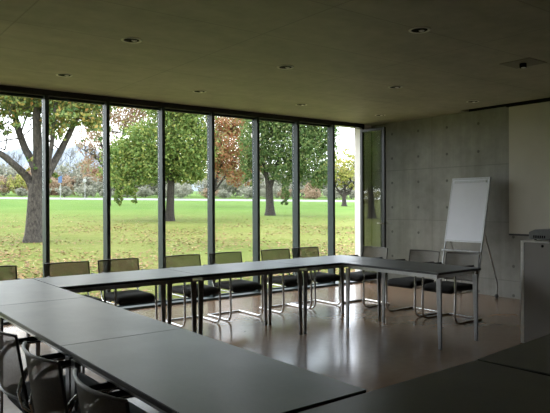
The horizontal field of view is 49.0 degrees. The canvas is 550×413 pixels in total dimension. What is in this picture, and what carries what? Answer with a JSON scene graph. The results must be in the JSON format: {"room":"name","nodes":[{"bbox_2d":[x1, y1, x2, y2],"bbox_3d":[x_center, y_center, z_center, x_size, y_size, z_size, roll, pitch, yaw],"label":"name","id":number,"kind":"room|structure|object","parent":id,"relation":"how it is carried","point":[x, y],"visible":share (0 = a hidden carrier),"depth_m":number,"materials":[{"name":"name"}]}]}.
{"room":"conference room","nodes":[
{"label":"conference room","id":0,"kind":"room"},
{"bbox_2d":[3,281,521,412],"bbox_3d":[0.911,1.506,4.070,10.376,0.250,10.250,0,0,-37],"label":"floor","id":1,"kind":"structure","parent":0,"point":[371,354],"depth_m":6.54,"materials":[{"name":"concrete"}]},
{"bbox_2d":[0,265,30,347],"bbox_3d":[-2.697,0.995,5.849,0.494,0.787,0.561,0,0,-37],"label":"chair","id":2,"kind":"object","parent":1,"relation":"on","point":[9,272],"visible":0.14,"depth_m":6.13,"materials":[{"name":"black metal"}]},
{"bbox_2d":[0,279,85,350],"bbox_3d":[-2.024,1.022,4.699,0.641,0.740,1.380,0,0,-37],"label":"conference table","id":3,"kind":"object","parent":1,"relation":"on","point":[20,291],"visible":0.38,"depth_m":4.57,"materials":[{"name":"grey laminate"}]},
{"bbox_2d":[0,331,111,412],"bbox_3d":[-1.200,1.002,3.201,0.561,0.787,0.494,0,0,-37],"label":"chair","id":4,"kind":"object","parent":1,"relation":"on","point":[13,383],"visible":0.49,"depth_m":2.96,"materials":[{"name":"black plastic"}]},
{"bbox_2d":[44,261,105,302],"bbox_3d":[-2.087,0.990,6.279,0.494,0.787,0.561,0,0,-37],"label":"chair","id":5,"kind":"object","parent":1,"relation":"on","point":[57,269],"visible":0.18,"depth_m":6.47,"materials":[{"name":"black fabric"}]},
{"bbox_2d":[22,341,146,412],"bbox_3d":[-0.817,1.002,2.701,0.561,0.787,0.494,0,0,-37],"label":"chair","id":6,"kind":"object","parent":1,"relation":"on","point":[48,394],"visible":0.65,"depth_m":2.47,"materials":[{"name":"black fabric"}]},
{"bbox_2d":[0,297,180,412],"bbox_3d":[-1.177,1.024,3.594,0.641,0.740,1.392,0,0,-37],"label":"conference table","id":7,"kind":"object","parent":1,"relation":"on","point":[56,323],"visible":0.58,"depth_m":3.43,"materials":[{"name":"grey laminate"}]},
{"bbox_2d":[72,368,133,412],"bbox_3d":[-0.436,1.003,2.237,0.561,0.787,0.494,0,0,-37],"label":"chair","id":8,"kind":"object","parent":1,"relation":"on","point":[90,400],"visible":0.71,"depth_m":2.03,"materials":[{"name":"black plastic"}]},
{"bbox_2d":[33,268,199,373],"bbox_3d":[-1.445,1.015,5.553,1.304,0.740,0.729,0,0,-37],"label":"conference table","id":9,"kind":"object","parent":1,"relation":"on","point":[138,278],"visible":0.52,"depth_m":5.48,"materials":[{"name":"grey laminate"}]},
{"bbox_2d":[98,258,157,319],"bbox_3d":[-1.627,0.987,6.631,0.494,0.787,0.561,0,0,-37],"label":"chair","id":10,"kind":"object","parent":1,"relation":"on","point":[135,296],"visible":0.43,"depth_m":6.59,"materials":[{"name":"black fabric"}]},
{"bbox_2d":[164,254,220,327],"bbox_3d":[-0.980,0.981,7.127,0.494,0.787,0.561,0,0,-37],"label":"chair","id":11,"kind":"object","parent":1,"relation":"on","point":[173,261],"visible":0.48,"depth_m":7.12,"materials":[{"name":"black plastic"}]},
{"bbox_2d":[61,328,365,412],"bbox_3d":[-0.338,1.025,2.498,0.641,0.740,1.353,0,0,-37],"label":"conference table","id":12,"kind":"object","parent":1,"relation":"on","point":[181,370],"visible":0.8,"depth_m":2.35,"materials":[{"name":"grey laminate"}]},
{"bbox_2d":[164,261,304,334],"bbox_3d":[-0.408,1.006,6.347,1.293,0.740,0.729,0,0,-37],"label":"conference table","id":13,"kind":"object","parent":1,"relation":"on","point":[256,268],"visible":0.75,"depth_m":6.21,"materials":[{"name":"grey laminate"}]},
{"bbox_2d":[208,251,263,320],"bbox_3d":[-0.492,0.977,7.501,0.494,0.787,0.561,0,0,-37],"label":"chair","id":14,"kind":"object","parent":1,"relation":"on","point":[240,285],"visible":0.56,"depth_m":7.46,"materials":[{"name":"black fabric"}]},
{"bbox_2d":[259,249,311,313],"bbox_3d":[0.141,0.972,7.974,0.494,0.787,0.561,0,0,-37],"label":"chair","id":15,"kind":"object","parent":1,"relation":"on","point":[289,280],"visible":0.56,"depth_m":7.95,"materials":[{"name":"black fabric"}]},
{"bbox_2d":[290,247,340,308],"bbox_3d":[0.564,0.968,8.310,0.494,0.787,0.561,0,0,-37],"label":"chair","id":16,"kind":"object","parent":1,"relation":"on","point":[300,252],"visible":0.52,"depth_m":8.30,"materials":[{"name":"black fabric"}]},
{"bbox_2d":[268,255,380,333],"bbox_3d":[0.595,0.998,7.116,1.220,0.740,0.729,0,0,-37],"label":"conference table","id":17,"kind":"object","parent":1,"relation":"on","point":[335,261],"visible":0.71,"depth_m":7.00,"materials":[{"name":"grey laminate"}]},
{"bbox_2d":[338,246,389,307],"bbox_3d":[1.236,0.965,8.381,0.561,0.787,0.494,0,0,-37],"label":"chair","id":18,"kind":"object","parent":1,"relation":"on","point":[367,251],"visible":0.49,"depth_m":8.38,"materials":[{"name":"black plastic"}]},
{"bbox_2d":[343,259,480,349],"bbox_3d":[1.431,0.997,6.462,0.687,0.740,1.312,0,0,-37],"label":"conference table","id":19,"kind":"object","parent":1,"relation":"on","point":[420,269],"visible":1,"depth_m":6.16,"materials":[{"name":"grey laminate"}]},
{"bbox_2d":[385,249,439,316],"bbox_3d":[1.769,0.965,7.719,0.561,0.787,0.494,0,0,-37],"label":"chair","id":20,"kind":"object","parent":1,"relation":"on","point":[425,256],"visible":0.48,"depth_m":7.72,"materials":[{"name":"black plastic"}]},
{"bbox_2d":[299,360,549,412],"bbox_3d":[0.570,1.024,1.872,1.300,0.740,0.700,0,0,-39],"label":"conference table","id":21,"kind":"object","parent":1,"relation":"on","point":[476,386],"visible":1,"depth_m":2.09,"materials":[{"name":"grey laminate"}]},
{"bbox_2d":[421,252,481,323],"bbox_3d":[2.122,0.966,7.258,0.561,0.787,0.494,0,0,-37],"label":"chair","id":22,"kind":"object","parent":1,"relation":"on","point":[451,258],"visible":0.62,"depth_m":7.28,"materials":[{"name":"black fabric"}]},
{"bbox_2d":[440,177,498,297],"bbox_3d":[2.848,0.460,8.941,0.533,1.776,0.702,0,0,-37],"label":"flipchart","id":23,"kind":"object","parent":1,"relation":"on","point":[469,197],"visible":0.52,"depth_m":8.91,"materials":[{"name":"white paper"}]},
{"bbox_2d":[441,249,480,252],"bbox_3d":[2.729,0.652,8.857,0.080,0.030,0.630,0,0,-37],"label":"tray","id":24,"kind":"object","parent":23,"relation":"on","point":[443,250],"depth_m":8.83,"materials":[{"name":"metal"}]},
{"bbox_2d":[478,334,549,375],"bbox_3d":[1.578,1.015,2.751,1.300,0.740,0.700,-1,0,-43],"label":"conference table","id":25,"kind":"object","parent":1,"relation":"on","point":[533,356],"visible":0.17,"depth_m":2.59,"materials":[{"name":"grey laminate"}]},
{"bbox_2d":[521,239,549,342],"bbox_3d":[2.861,0.849,5.847,0.557,1.030,0.710,0,0,-37],"label":"media cabinet","id":26,"kind":"object","parent":1,"relation":"on","point":[535,254],"visible":0.8,"depth_m":5.84,"materials":[{"name":"grey laminate"}]},
{"bbox_2d":[529,229,549,239],"bbox_3d":[2.783,0.277,5.938,0.333,0.114,0.429,0,0,-37],"label":"projector","id":27,"kind":"object","parent":26,"relation":"on","point":[544,234],"visible":0.98,"depth_m":5.91,"materials":[{"name":"grey plastic"}]},
{"bbox_2d":[0,0,549,125],"bbox_3d":[0.706,-1.613,4.097,10.126,0.350,10.550,0,0,-37],"label":"ceiling","id":28,"kind":"structure","parent":0,"point":[345,56],"depth_m":5.65,"materials":[{"name":"concrete"}]},
{"bbox_2d":[56,73,72,76],"bbox_3d":[-2.301,-1.437,6.588,0.178,0.022,0.178,0,0,-37],"label":"recessed light","id":29,"kind":"object","parent":28,"relation":"in","point":[57,74],"visible":0.99,"depth_m":6.59,"materials":[{"name":"metal"}]},
{"bbox_2d":[121,37,141,42],"bbox_3d":[-1.236,-1.435,5.199,0.178,0.022,0.178,0,0,-37],"label":"recessed light","id":30,"kind":"object","parent":28,"relation":"in","point":[129,39],"visible":0.98,"depth_m":5.20,"materials":[{"name":"metal"}]},
{"bbox_2d":[192,90,206,92],"bbox_3d":[-0.949,-1.449,7.585,0.178,0.022,0.178,0,0,-37],"label":"recessed light","id":31,"kind":"object","parent":28,"relation":"in","point":[194,91],"visible":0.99,"depth_m":7.58,"materials":[{"name":"metal"}]},
{"bbox_2d":[277,65,293,68],"bbox_3d":[0.109,-1.447,6.254,0.178,0.022,0.178,0,0,-37],"label":"recessed light","id":32,"kind":"object","parent":28,"relation":"in","point":[280,66],"visible":1,"depth_m":6.25,"materials":[{"name":"metal"}]},
{"bbox_2d":[388,86,402,88],"bbox_3d":[1.468,-1.459,7.358,0.178,0.022,0.178,0,0,-37],"label":"recessed light","id":33,"kind":"object","parent":28,"relation":"in","point":[390,87],"visible":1,"depth_m":7.37,"materials":[{"name":"metal"}]},
{"bbox_2d":[408,27,430,33],"bbox_3d":[1.183,-1.445,4.935,0.178,0.022,0.178,0,0,-37],"label":"recessed light","id":34,"kind":"object","parent":28,"relation":"in","point":[417,30],"visible":1,"depth_m":4.93,"materials":[{"name":"metal"}]},
{"bbox_2d":[500,57,546,68],"bbox_3d":[2.517,-1.429,6.121,0.330,0.054,0.330,0,0,-37],"label":"ceiling hatch","id":35,"kind":"object","parent":28,"relation":"attached to","point":[522,63],"visible":1,"depth_m":6.09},
{"bbox_2d":[519,63,526,68],"bbox_3d":[2.517,-1.428,6.121,0.068,0.044,0.068,0,0,-37],"label":"spot lamp","id":36,"kind":"object","parent":35,"relation":"attached to","point":[522,65],"depth_m":6.10,"materials":[{"name":"black metal"}]},
{"bbox_2d":[506,97,549,235],"bbox_3d":[4.146,-0.632,7.736,0.100,2.100,2.540,0,0,-37],"label":"projection screen","id":37,"kind":"object","parent":28,"relation":"hanging from","point":[529,121],"visible":0.95,"depth_m":8.48,"materials":[{"name":"fabric"}]},
{"bbox_2d":[355,125,371,271],"bbox_3d":[1.710,-0.017,11.115,0.516,2.920,0.155,0,0,-37],"label":"wall","id":38,"kind":"structure","parent":0,"point":[367,135],"depth_m":10.98,"materials":[{"name":"paint"}]},
{"bbox_2d":[0,92,42,319],"bbox_3d":[-3.182,-0.005,7.237,0.799,2.720,0.140,0,0,-37],"label":"window","id":39,"kind":"structure","parent":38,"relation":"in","point":[1,93],"depth_m":7.33,"materials":[{"name":"grey paint"}]},
{"bbox_2d":[42,95,103,277],"bbox_3d":[-2.554,-0.011,7.719,0.782,2.720,0.140,0,0,-37],"label":"window","id":40,"kind":"structure","parent":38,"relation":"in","point":[45,101],"depth_m":7.45,"materials":[{"name":"grey paint"}]},
{"bbox_2d":[102,102,159,306],"bbox_3d":[-1.925,-0.016,8.200,0.800,2.720,0.140,0,0,-37],"label":"window","id":41,"kind":"structure","parent":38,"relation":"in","point":[106,107],"depth_m":7.93,"materials":[{"name":"grey paint"}]},
{"bbox_2d":[0,85,364,128],"bbox_3d":[-2.252,-1.408,7.947,9.610,0.070,0.140,0,0,-37],"label":"trim","id":42,"kind":"structure","parent":38,"relation":"attached to","point":[3,88],"depth_m":8.40,"materials":[{"name":"black metal"}]},
{"bbox_2d":[157,107,209,301],"bbox_3d":[-1.286,-0.021,8.690,0.807,2.720,0.140,0,0,-37],"label":"window","id":43,"kind":"structure","parent":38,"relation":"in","point":[161,112],"depth_m":8.42,"materials":[{"name":"grey paint"}]},
{"bbox_2d":[3,280,366,324],"bbox_3d":[-2.228,1.362,7.945,9.610,0.030,0.260,0,0,-37],"label":"trim","id":44,"kind":"structure","parent":38,"relation":"attached to","point":[149,305],"depth_m":9.02,"materials":[{"name":"grey paint"}]},
{"bbox_2d":[207,112,254,296],"bbox_3d":[-0.640,-0.027,9.185,0.820,2.720,0.140,0,0,-37],"label":"window","id":45,"kind":"structure","parent":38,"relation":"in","point":[211,117],"depth_m":8.91,"materials":[{"name":"grey paint"}]},
{"bbox_2d":[252,117,294,291],"bbox_3d":[0.007,-0.032,9.681,0.809,2.720,0.140,0,0,-37],"label":"window","id":46,"kind":"structure","parent":38,"relation":"in","point":[256,122],"depth_m":9.41,"materials":[{"name":"grey paint"}]},
{"bbox_2d":[292,121,329,286],"bbox_3d":[0.642,-0.038,10.167,0.788,2.720,0.140,0,0,-37],"label":"window","id":47,"kind":"structure","parent":38,"relation":"in","point":[296,126],"depth_m":9.91,"materials":[{"name":"grey paint"}]},
{"bbox_2d":[327,125,334,282],"bbox_3d":[0.974,-0.041,10.421,0.046,2.720,0.140,0,0,-37],"label":"window","id":48,"kind":"structure","parent":38,"relation":"in","point":[331,129],"depth_m":10.39,"materials":[{"name":"grey paint"}]},
{"bbox_2d":[360,127,390,281],"bbox_3d":[1.724,-0.045,10.546,0.152,2.720,0.685,0,0,-37],"label":"door","id":49,"kind":"structure","parent":38,"relation":"in","point":[362,130],"depth_m":10.71,"materials":[{"name":"black metal"}]},
{"bbox_2d":[371,107,532,298],"bbox_3d":[4.952,-0.237,7.101,0.250,3.170,10.150,0,0,-37],"label":"wall","id":50,"kind":"structure","parent":0,"point":[423,156],"depth_m":9.84,"materials":[{"name":"concrete"}]},
{"bbox_2d":[469,104,505,111],"bbox_3d":[5.399,-1.580,6.289,0.011,0.219,7.820,0,0,-37],"label":"trim","id":51,"kind":"structure","parent":50,"relation":"attached to","point":[501,105],"depth_m":9.12,"materials":[{"name":"black metal"}]},
{"label":"outside","id":52,"kind":"structure","parent":0,"visible":0},
{"bbox_2d":[0,144,204,190],"bbox_3d":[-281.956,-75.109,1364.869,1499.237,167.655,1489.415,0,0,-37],"label":"hill","id":53,"kind":"structure","parent":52,"point":[17,151],"depth_m":1274.55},
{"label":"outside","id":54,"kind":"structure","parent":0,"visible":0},
{"bbox_2d":[0,191,354,199],"bbox_3d":[-0.025,-5.371,246.476,599.484,13.958,559.958,0,0,-37],"label":"field","id":55,"kind":"structure","parent":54,"point":[10,194],"depth_m":108.02,"materials":[{"name":"green plant"}]},
{"bbox_2d":[0,162,18,194],"bbox_3d":[-55.507,-5.379,120.456,11.675,8.139,11.032,0,0,13],"label":"shrub","id":56,"kind":"object","parent":55,"relation":"on","point":[3,169],"visible":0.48,"depth_m":119.42,"materials":[{"name":"plant"}]},
{"bbox_2d":[0,175,20,195],"bbox_3d":[-49.217,-3.713,109.483,6.927,4.278,7.085,0,0,-25],"label":"shrub","id":57,"kind":"object","parent":55,"relation":"on","point":[3,190],"visible":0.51,"depth_m":108.63,"materials":[{"name":"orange plant"}]},
{"bbox_2d":[0,173,26,195],"bbox_3d":[-45.895,-3.883,107.755,5.356,4.349,6.205,0,0,31],"label":"shrub","id":58,"kind":"object","parent":55,"relation":"on","point":[11,182],"visible":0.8,"depth_m":107.13,"materials":[{"name":"yellow plant"}]},
{"bbox_2d":[7,152,25,176],"bbox_3d":[-57.716,-7.942,136.651,5.921,10.711,4.603,0,0,35],"label":"bare tree","id":59,"kind":"object","parent":55,"relation":"on","point":[20,158],"visible":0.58,"depth_m":136.89,"materials":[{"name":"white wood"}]},
{"bbox_2d":[14,188,27,196],"bbox_3d":[-41.914,-2.323,99.688,2.476,1.689,2.607,0,0,-27],"label":"shrub","id":60,"kind":"object","parent":55,"relation":"on","point":[21,192],"visible":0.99,"depth_m":99.34,"materials":[{"name":"plant"}]},
{"bbox_2d":[49,170,68,194],"bbox_3d":[-44.258,-4.479,121.858,7.522,5.753,7.243,0,0,35],"label":"shrub","id":61,"kind":"object","parent":55,"relation":"on","point":[54,193],"visible":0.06,"depth_m":120.70,"materials":[{"name":"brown plant"}]},
{"bbox_2d":[54,185,74,196],"bbox_3d":[-34.403,-2.413,98.315,3.127,2.133,3.293,0,0,22],"label":"shrub","id":62,"kind":"object","parent":55,"relation":"on","point":[64,190],"visible":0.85,"depth_m":98.04,"materials":[{"name":"plant"}]},
{"bbox_2d":[49,175,85,195],"bbox_3d":[-37.935,-3.767,108.940,7.521,4.645,7.693,0,0,-13],"label":"shrub","id":63,"kind":"object","parent":55,"relation":"on","point":[65,179],"visible":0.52,"depth_m":107.96,"materials":[{"name":"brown plant"}]},
{"bbox_2d":[65,147,81,174],"bbox_3d":[-47.260,-8.564,141.521,5.145,11.971,6.618,0,0,23],"label":"bare tree","id":64,"kind":"object","parent":55,"relation":"on","point":[72,153],"visible":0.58,"depth_m":140.82,"materials":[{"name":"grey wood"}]},
{"bbox_2d":[54,159,97,194],"bbox_3d":[-38.336,-5.575,122.943,12.034,8.878,12.736,0,0,43],"label":"shrub","id":65,"kind":"object","parent":55,"relation":"on","point":[63,169],"visible":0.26,"depth_m":120.14,"materials":[{"name":"grey plant"}]},
{"bbox_2d":[67,175,98,193],"bbox_3d":[-34.690,-3.650,109.901,6.178,4.214,6.504,0,0,38],"label":"shrub","id":66,"kind":"object","parent":55,"relation":"on","point":[80,182],"visible":0.57,"depth_m":108.92,"materials":[{"name":"grey plant"}]},
{"bbox_2d":[69,125,99,163],"bbox_3d":[-41.535,-10.824,131.627,8.619,17.355,9.779,0,0,23],"label":"bare tree","id":67,"kind":"object","parent":55,"relation":"on","point":[86,155],"visible":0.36,"depth_m":130.08,"materials":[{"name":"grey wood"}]},
{"bbox_2d":[74,184,97,197],"bbox_3d":[-29.892,-2.311,95.343,3.400,2.508,3.598,0,0,21],"label":"shrub","id":68,"kind":"object","parent":55,"relation":"on","point":[83,190],"visible":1,"depth_m":95.14,"materials":[{"name":"grey plant"}]},
{"bbox_2d":[80,167,102,193],"bbox_3d":[-34.575,-4.818,120.280,10.687,6.452,10.448,0,0,40],"label":"shrub","id":69,"kind":"object","parent":55,"relation":"on","point":[89,172],"visible":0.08,"depth_m":118.16,"materials":[{"name":"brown plant"}]},
{"bbox_2d":[95,178,115,196],"bbox_3d":[-30.180,-3.418,109.856,6.231,4.344,5.888,0,0,16],"label":"shrub","id":70,"kind":"object","parent":55,"relation":"on","point":[100,185],"visible":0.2,"depth_m":109.17,"materials":[{"name":"grey plant"}]},
{"bbox_2d":[99,189,113,196],"bbox_3d":[-26.777,-2.087,95.804,2.608,1.690,2.477,0,0,-14],"label":"shrub","id":71,"kind":"object","parent":55,"relation":"on","point":[101,191],"visible":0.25,"depth_m":95.56,"materials":[{"name":"grey plant"}]},
{"bbox_2d":[136,186,153,197],"bbox_3d":[-21.399,-2.318,98.996,3.277,2.123,3.112,0,0,12],"label":"shrub","id":72,"kind":"object","parent":55,"relation":"on","point":[142,191],"visible":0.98,"depth_m":98.70,"materials":[{"name":"grey plant"}]},
{"bbox_2d":[135,175,156,196],"bbox_3d":[-23.584,-3.562,106.775,6.921,5.106,7.325,0,0,39],"label":"shrub","id":73,"kind":"object","parent":55,"relation":"on","point":[155,191],"visible":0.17,"depth_m":106.04,"materials":[{"name":"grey plant"}]},
{"bbox_2d":[150,181,177,193],"bbox_3d":[-20.030,-3.490,107.830,6.255,4.267,6.586,0,0,-27],"label":"shrub","id":74,"kind":"object","parent":55,"relation":"on","point":[156,186],"visible":0.1,"depth_m":106.56,"materials":[{"name":"grey plant"}]},
{"bbox_2d":[174,183,192,197],"bbox_3d":[-14.935,-2.392,96.311,4.302,2.999,4.065,0,0,37],"label":"shrub","id":75,"kind":"object","parent":55,"relation":"on","point":[180,189],"visible":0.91,"depth_m":95.44,"materials":[{"name":"grey plant"}]},
{"bbox_2d":[174,183,193,196],"bbox_3d":[-16.855,-2.967,109.498,4.662,3.020,4.428,0,0,6],"label":"shrub","id":76,"kind":"object","parent":55,"relation":"on","point":[176,183],"visible":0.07,"depth_m":109.17,"materials":[{"name":"grey plant"}]},
{"bbox_2d":[199,188,218,197],"bbox_3d":[-10.607,-2.183,99.724,3.430,2.071,3.353,0,0,-39],"label":"shrub","id":77,"kind":"object","parent":55,"relation":"on","point":[205,191],"visible":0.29,"depth_m":99.56,"materials":[{"name":"brown plant"}]},
{"bbox_2d":[194,178,229,194],"bbox_3d":[-11.086,-3.220,105.686,6.194,4.570,6.555,0,0,24],"label":"shrub","id":78,"kind":"object","parent":55,"relation":"on","point":[195,184],"visible":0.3,"depth_m":104.66,"materials":[{"name":"grey plant"}]},
{"bbox_2d":[203,174,243,197],"bbox_3d":[-8.997,-3.548,107.229,7.279,5.370,7.704,0,0,29],"label":"shrub","id":79,"kind":"object","parent":55,"relation":"on","point":[232,189],"visible":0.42,"depth_m":106.50,"materials":[{"name":"grey plant"}]},
{"bbox_2d":[217,189,232,198],"bbox_3d":[-8.233,-2.009,97.649,2.594,1.769,2.731,-1,0,-40],"label":"shrub","id":80,"kind":"object","parent":55,"relation":"on","point":[223,193],"visible":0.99,"depth_m":97.33,"materials":[{"name":"grey plant"}]},
{"bbox_2d":[238,186,251,198],"bbox_3d":[-4.530,-2.244,98.823,3.600,2.656,3.810,0,0,-11],"label":"shrub","id":81,"kind":"object","parent":55,"relation":"on","point":[247,192],"visible":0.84,"depth_m":98.37,"materials":[{"name":"grey plant"}]},
{"bbox_2d":[231,179,260,196],"bbox_3d":[-5.031,-3.333,108.314,6.130,4.182,6.454,0,0,10],"label":"shrub","id":82,"kind":"object","parent":55,"relation":"on","point":[240,179],"visible":0.18,"depth_m":107.42,"materials":[{"name":"brown plant"}]},
{"bbox_2d":[260,185,280,198],"bbox_3d":[-0.720,-2.236,98.892,3.907,2.723,3.691,0,0,-20],"label":"shrub","id":83,"kind":"object","parent":55,"relation":"on","point":[278,188],"visible":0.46,"depth_m":98.50,"materials":[{"name":"grey plant"}]},
{"bbox_2d":[260,178,281,196],"bbox_3d":[-1.293,-3.134,106.373,5.715,3.899,6.017,0,0,17],"label":"shrub","id":84,"kind":"object","parent":55,"relation":"on","point":[263,184],"visible":0.19,"depth_m":105.24,"materials":[{"name":"grey plant"}]},
{"bbox_2d":[260,171,288,196],"bbox_3d":[-0.960,-5.016,121.779,11.317,8.349,11.977,0,0,36],"label":"shrub","id":85,"kind":"object","parent":55,"relation":"on","point":[261,174],"visible":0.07,"depth_m":119.05,"materials":[{"name":"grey plant"}]},
{"bbox_2d":[276,188,291,198],"bbox_3d":[1.442,-2.038,98.052,2.517,2.218,2.669,0,0,32],"label":"shrub","id":86,"kind":"object","parent":55,"relation":"on","point":[279,193],"visible":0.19,"depth_m":97.75,"materials":[{"name":"brown plant"}]},
{"bbox_2d":[289,183,304,196],"bbox_3d":[3.562,-2.816,109.821,4.476,3.053,4.713,0,0,33],"label":"shrub","id":87,"kind":"object","parent":55,"relation":"on","point":[290,186],"visible":0.12,"depth_m":109.16,"materials":[{"name":"grey plant"}]},
{"bbox_2d":[300,182,320,198],"bbox_3d":[6.232,-2.800,104.324,4.723,3.751,4.905,0,0,28],"label":"shrub","id":88,"kind":"object","parent":55,"relation":"on","point":[306,189],"visible":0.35,"depth_m":103.48,"materials":[{"name":"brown plant"}]},
{"bbox_2d":[304,189,321,198],"bbox_3d":[6.280,-1.933,98.107,3.315,1.950,3.241,0,0,19],"label":"shrub","id":89,"kind":"object","parent":55,"relation":"on","point":[313,193],"visible":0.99,"depth_m":97.52,"materials":[{"name":"brown plant"}]},
{"bbox_2d":[300,173,326,196],"bbox_3d":[7.057,-4.341,121.619,9.031,5.851,8.577,0,0,18],"label":"shrub","id":90,"kind":"object","parent":55,"relation":"on","point":[301,183],"visible":0.09,"depth_m":120.39,"materials":[{"name":"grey plant"}]},
{"bbox_2d":[317,165,349,196],"bbox_3d":[12.154,-5.041,123.733,11.635,8.584,12.314,0,0,-38],"label":"shrub","id":91,"kind":"object","parent":55,"relation":"on","point":[345,165],"visible":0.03,"depth_m":120.95,"materials":[{"name":"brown plant"}]},
{"bbox_2d":[321,184,346,198],"bbox_3d":[9.528,-2.225,98.042,4.288,2.993,4.049,0,0,14],"label":"shrub","id":92,"kind":"object","parent":55,"relation":"on","point":[326,188],"visible":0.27,"depth_m":97.49,"materials":[{"name":"grey plant"}]},
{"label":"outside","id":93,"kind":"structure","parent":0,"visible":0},
{"bbox_2d":[0,199,354,304],"bbox_3d":[-34.379,0.116,54.160,251.302,3.291,112.200,0,0,-37],"label":"lawn","id":94,"kind":"structure","parent":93,"point":[12,208],"depth_m":24.24,"materials":[{"name":"green plant"}]},
{"bbox_2d":[58,176,61,199],"bbox_3d":[-30.046,-2.561,84.467,0.540,3.420,0.150,0,0,0],"label":"road sign","id":95,"kind":"object","parent":94,"relation":"on","point":[59,177],"visible":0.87,"depth_m":84.39,"materials":[{"name":"blue metal"}]},
{"bbox_2d":[0,95,122,242],"bbox_3d":[-7.774,-1.953,18.529,6.891,6.587,3.808,0,0,-3],"label":"tree","id":96,"kind":"object","parent":94,"relation":"on","point":[59,111],"visible":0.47,"depth_m":18.24,"materials":[{"name":"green plant"}]},
{"bbox_2d":[73,106,155,205],"bbox_3d":[-15.059,-6.157,58.049,8.394,12.613,8.098,0,0,42],"label":"tree","id":97,"kind":"object","parent":94,"relation":"on","point":[114,116],"visible":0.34,"depth_m":57.85,"materials":[{"name":"brown plant"}]},
{"bbox_2d":[91,109,220,220],"bbox_3d":[-6.099,-2.843,31.909,6.525,7.686,6.021,0,0,-6],"label":"tree","id":98,"kind":"object","parent":94,"relation":"on","point":[135,157],"visible":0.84,"depth_m":30.30,"materials":[{"name":"green plant"}]},
{"bbox_2d":[0,214,354,304],"bbox_3d":[-6.054,0.869,22.998,33.096,0.966,30.084,0,0,0],"label":"fallen leaves","id":99,"kind":"object","parent":94,"relation":"on","point":[262,241],"visible":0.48,"depth_m":17.82,"materials":[{"name":"brown plant"}]},
{"bbox_2d":[203,116,261,190],"bbox_3d":[-4.267,-5.532,57.850,6.344,11.549,6.739,0,0,-37],"label":"tree","id":100,"kind":"object","parent":94,"relation":"on","point":[226,159],"visible":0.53,"depth_m":56.99,"materials":[{"name":"orange plant"}]},
{"bbox_2d":[235,119,342,215],"bbox_3d":[0.922,-3.615,39.232,6.810,8.877,5.771,0,0,-25],"label":"tree","id":101,"kind":"object","parent":94,"relation":"on","point":[274,134],"visible":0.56,"depth_m":38.37,"materials":[{"name":"green plant"}]},
{"bbox_2d":[323,147,354,205],"bbox_3d":[7.012,-3.035,63.188,4.846,6.510,4.291,0,0,-34],"label":"tree","id":102,"kind":"object","parent":94,"relation":"on","point":[344,174],"visible":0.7,"depth_m":62.96,"materials":[{"name":"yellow plant"}]},
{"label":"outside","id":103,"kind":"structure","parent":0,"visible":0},
{"bbox_2d":[0,197,354,201],"bbox_3d":[-0.004,-0.907,89.497,417.022,7.229,321.824,0,0,-37],"label":"road","id":104,"kind":"structure","parent":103,"point":[0,197],"depth_m":89.47,"materials":[{"name":"grey asphalt"}]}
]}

